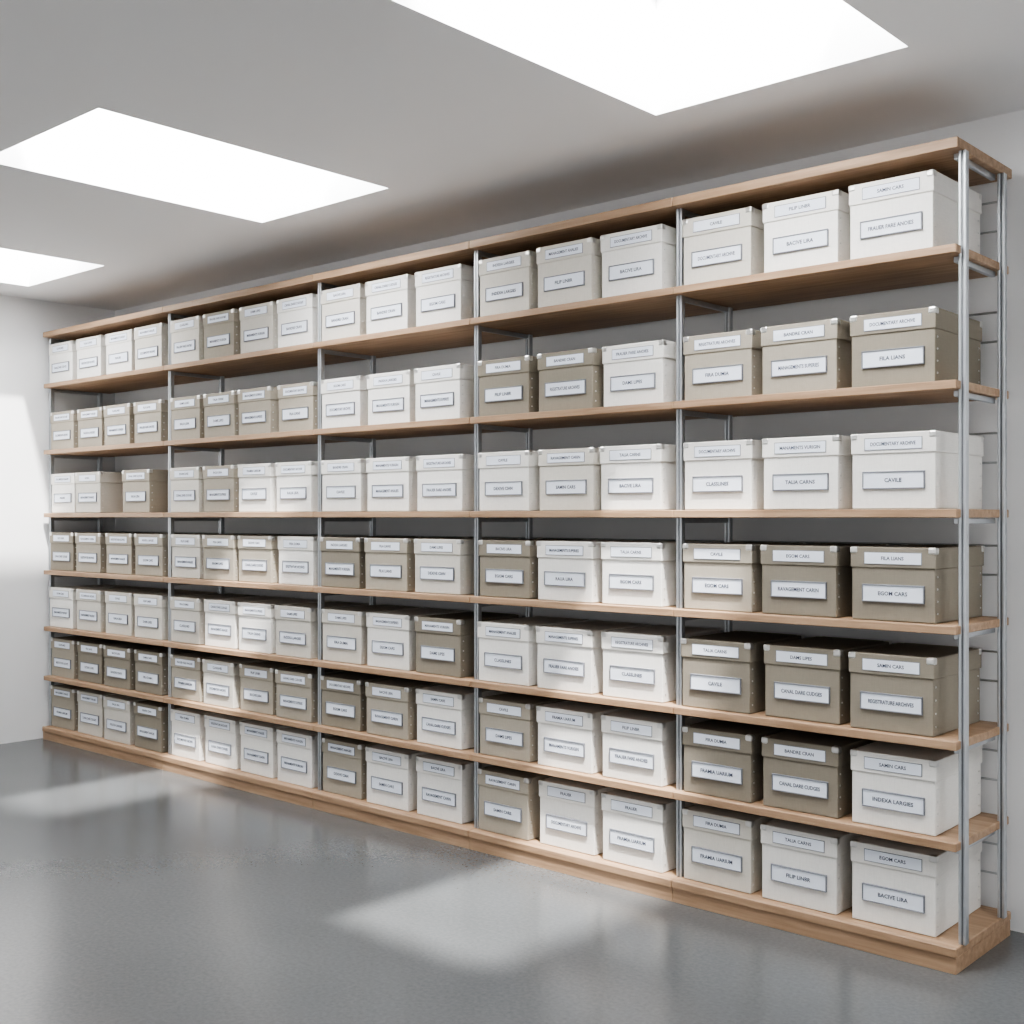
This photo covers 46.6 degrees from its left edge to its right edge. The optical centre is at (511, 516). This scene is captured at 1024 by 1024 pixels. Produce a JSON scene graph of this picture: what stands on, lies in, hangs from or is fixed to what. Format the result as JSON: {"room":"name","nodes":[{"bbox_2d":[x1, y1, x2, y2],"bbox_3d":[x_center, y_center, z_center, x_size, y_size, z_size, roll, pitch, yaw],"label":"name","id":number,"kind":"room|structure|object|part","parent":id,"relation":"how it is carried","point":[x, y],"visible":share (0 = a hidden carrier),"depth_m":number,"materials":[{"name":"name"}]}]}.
{"room":"archive storage room","nodes":[
{"label":"archive storage room","id":0,"kind":"room"},
{"bbox_2d":[0,295,114,743],"bbox_3d":[-5.215,0.015,5.336,0.200,2.810,7.390,0,0,42],"label":"wall","id":1,"kind":"structure","parent":0,"point":[24,351],"depth_m":7.57,"materials":[{"name":"white paint"}]},
{"bbox_2d":[0,0,1023,310],"bbox_3d":[-0.700,-1.890,1.426,12.145,1.000,7.590,0,0,42],"label":"ceiling","id":2,"kind":"structure","parent":0,"point":[151,151],"depth_m":4.09,"materials":[{"name":"paint"}]},
{"bbox_2d":[0,738,1023,1023],"bbox_3d":[-0.700,1.470,1.426,12.145,0.100,7.590,0,0,42],"label":"floor","id":3,"kind":"structure","parent":0,"point":[131,892],"depth_m":4.05,"materials":[{"name":"concrete"}]},
{"bbox_2d":[42,136,1011,974],"bbox_3d":[-0.651,0.120,5.818,5.891,2.600,0.480,0,0,42],"label":"shelving unit","id":4,"kind":"object","parent":3,"relation":"on","point":[976,933],"visible":0.66,"depth_m":4.59,"materials":[{"name":"brown wood"}]},
{"bbox_3d":[-2.324,-0.011,7.317,1.393,0.027,0.460,0,0,42],"label":"shelf","id":5,"kind":"part","parent":4,"relation":"part of","materials":[{"name":"brown wood"}]},
{"bbox_3d":[-2.324,1.028,7.317,1.393,0.027,0.460,0,0,42],"label":"shelf","id":6,"kind":"part","parent":4,"relation":"part of","materials":[{"name":"brown wood"}]},
{"bbox_3d":[-2.324,0.714,7.317,1.393,0.027,0.460,0,0,42],"label":"shelf","id":7,"kind":"part","parent":4,"relation":"part of","materials":[{"name":"brown wood"}]},
{"bbox_3d":[-2.324,0.353,7.317,1.393,0.027,0.460,0,0,42],"label":"shelf","id":8,"kind":"part","parent":4,"relation":"part of","materials":[{"name":"brown wood"}]},
{"bbox_3d":[-2.324,-0.413,7.317,1.393,0.027,0.460,0,0,42],"label":"shelf","id":9,"kind":"part","parent":4,"relation":"part of","materials":[{"name":"brown wood"}]},
{"bbox_3d":[-2.324,-0.837,7.317,1.393,0.027,0.460,0,0,42],"label":"shelf","id":10,"kind":"part","parent":4,"relation":"part of","materials":[{"name":"brown wood"}]},
{"bbox_3d":[-1.310,-0.011,6.409,1.325,0.027,0.460,0,0,42],"label":"shelf","id":11,"kind":"part","parent":4,"relation":"part of","materials":[{"name":"brown wood"}]},
{"bbox_3d":[-1.310,0.714,6.409,1.325,0.027,0.460,0,0,42],"label":"shelf","id":12,"kind":"part","parent":4,"relation":"part of","materials":[{"name":"brown wood"}]},
{"bbox_3d":[-1.310,1.028,6.409,1.325,0.027,0.460,0,0,42],"label":"shelf","id":13,"kind":"part","parent":4,"relation":"part of","materials":[{"name":"brown wood"}]},
{"bbox_3d":[-1.310,0.353,6.409,1.325,0.027,0.460,0,0,42],"label":"shelf","id":14,"kind":"part","parent":4,"relation":"part of","materials":[{"name":"brown wood"}]},
{"bbox_3d":[-1.310,-0.413,6.409,1.325,0.027,0.460,0,0,42],"label":"shelf","id":15,"kind":"part","parent":4,"relation":"part of","materials":[{"name":"brown wood"}]},
{"bbox_3d":[-1.310,-0.837,6.409,1.325,0.027,0.460,0,0,42],"label":"shelf","id":16,"kind":"part","parent":4,"relation":"part of","materials":[{"name":"brown wood"}]},
{"bbox_3d":[-0.421,-0.011,5.613,1.056,0.027,0.460,0,0,42],"label":"shelf","id":17,"kind":"part","parent":4,"relation":"part of","materials":[{"name":"brown wood"}]},
{"bbox_3d":[-0.421,0.714,5.613,1.056,0.027,0.460,0,0,42],"label":"shelf","id":18,"kind":"part","parent":4,"relation":"part of","materials":[{"name":"brown wood"}]},
{"bbox_3d":[-0.421,0.353,5.613,1.056,0.027,0.460,0,0,42],"label":"shelf","id":19,"kind":"part","parent":4,"relation":"part of","materials":[{"name":"brown wood"}]},
{"bbox_3d":[-0.421,1.028,5.613,1.056,0.027,0.460,0,0,42],"label":"shelf","id":20,"kind":"part","parent":4,"relation":"part of","materials":[{"name":"brown wood"}]},
{"bbox_3d":[-0.421,-0.413,5.613,1.056,0.027,0.460,0,0,42],"label":"shelf","id":21,"kind":"part","parent":4,"relation":"part of","materials":[{"name":"brown wood"}]},
{"bbox_3d":[-0.421,-0.837,5.613,1.056,0.027,0.460,0,0,42],"label":"shelf","id":22,"kind":"part","parent":4,"relation":"part of","materials":[{"name":"brown wood"}]},
{"bbox_2d":[49,169,983,936],"bbox_3d":[-0.673,0.117,5.844,5.786,2.440,0.428,0,0,42],"label":"boxes","id":23,"kind":"object","parent":4,"relation":"on","point":[900,687],"visible":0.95,"depth_m":4.72,"materials":[{"name":"white cardboard"}]},
{"bbox_3d":[0.360,-0.011,4.913,1.038,0.027,0.460,0,0,42],"label":"shelf","id":24,"kind":"part","parent":4,"relation":"part of","materials":[{"name":"brown wood"}]},
{"bbox_3d":[0.360,1.028,4.913,1.038,0.027,0.460,0,0,42],"label":"shelf","id":25,"kind":"part","parent":4,"relation":"part of","materials":[{"name":"brown wood"}]},
{"bbox_3d":[0.360,0.353,4.913,1.038,0.027,0.460,0,0,42],"label":"shelf","id":26,"kind":"part","parent":4,"relation":"part of","materials":[{"name":"brown wood"}]},
{"bbox_3d":[0.360,0.714,4.913,1.038,0.027,0.460,0,0,42],"label":"shelf","id":27,"kind":"part","parent":4,"relation":"part of","materials":[{"name":"brown wood"}]},
{"bbox_3d":[0.360,-0.837,4.913,1.038,0.027,0.460,0,0,42],"label":"shelf","id":28,"kind":"part","parent":4,"relation":"part of","materials":[{"name":"brown wood"}]},
{"bbox_3d":[0.360,-0.413,4.913,1.038,0.027,0.460,0,0,42],"label":"shelf","id":29,"kind":"part","parent":4,"relation":"part of","materials":[{"name":"brown wood"}]},
{"bbox_3d":[1.140,1.028,4.215,1.052,0.027,0.460,0,0,42],"label":"shelf","id":30,"kind":"part","parent":4,"relation":"part of","materials":[{"name":"brown wood"}]},
{"bbox_3d":[1.140,0.714,4.215,1.052,0.027,0.460,0,0,42],"label":"shelf","id":31,"kind":"part","parent":4,"relation":"part of","materials":[{"name":"brown wood"}]},
{"bbox_3d":[1.140,0.353,4.215,1.052,0.027,0.460,0,0,42],"label":"shelf","id":32,"kind":"part","parent":4,"relation":"part of","materials":[{"name":"brown wood"}]},
{"bbox_3d":[1.140,-0.011,4.215,1.052,0.027,0.460,0,0,42],"label":"shelf","id":33,"kind":"part","parent":4,"relation":"part of","materials":[{"name":"brown wood"}]},
{"bbox_3d":[1.140,-0.413,4.215,1.052,0.027,0.460,0,0,42],"label":"shelf","id":34,"kind":"part","parent":4,"relation":"part of","materials":[{"name":"brown wood"}]},
{"bbox_3d":[1.140,-0.837,4.215,1.052,0.027,0.460,0,0,42],"label":"shelf","id":35,"kind":"part","parent":4,"relation":"part of","materials":[{"name":"brown wood"}]},
{"bbox_2d":[115,110,1023,932],"bbox_3d":[1.765,0.015,4.178,12.145,2.810,0.200,0,0,42],"label":"wall","id":36,"kind":"structure","parent":0,"point":[1001,137],"depth_m":4.68,"materials":[{"name":"white paint"}]}
]}

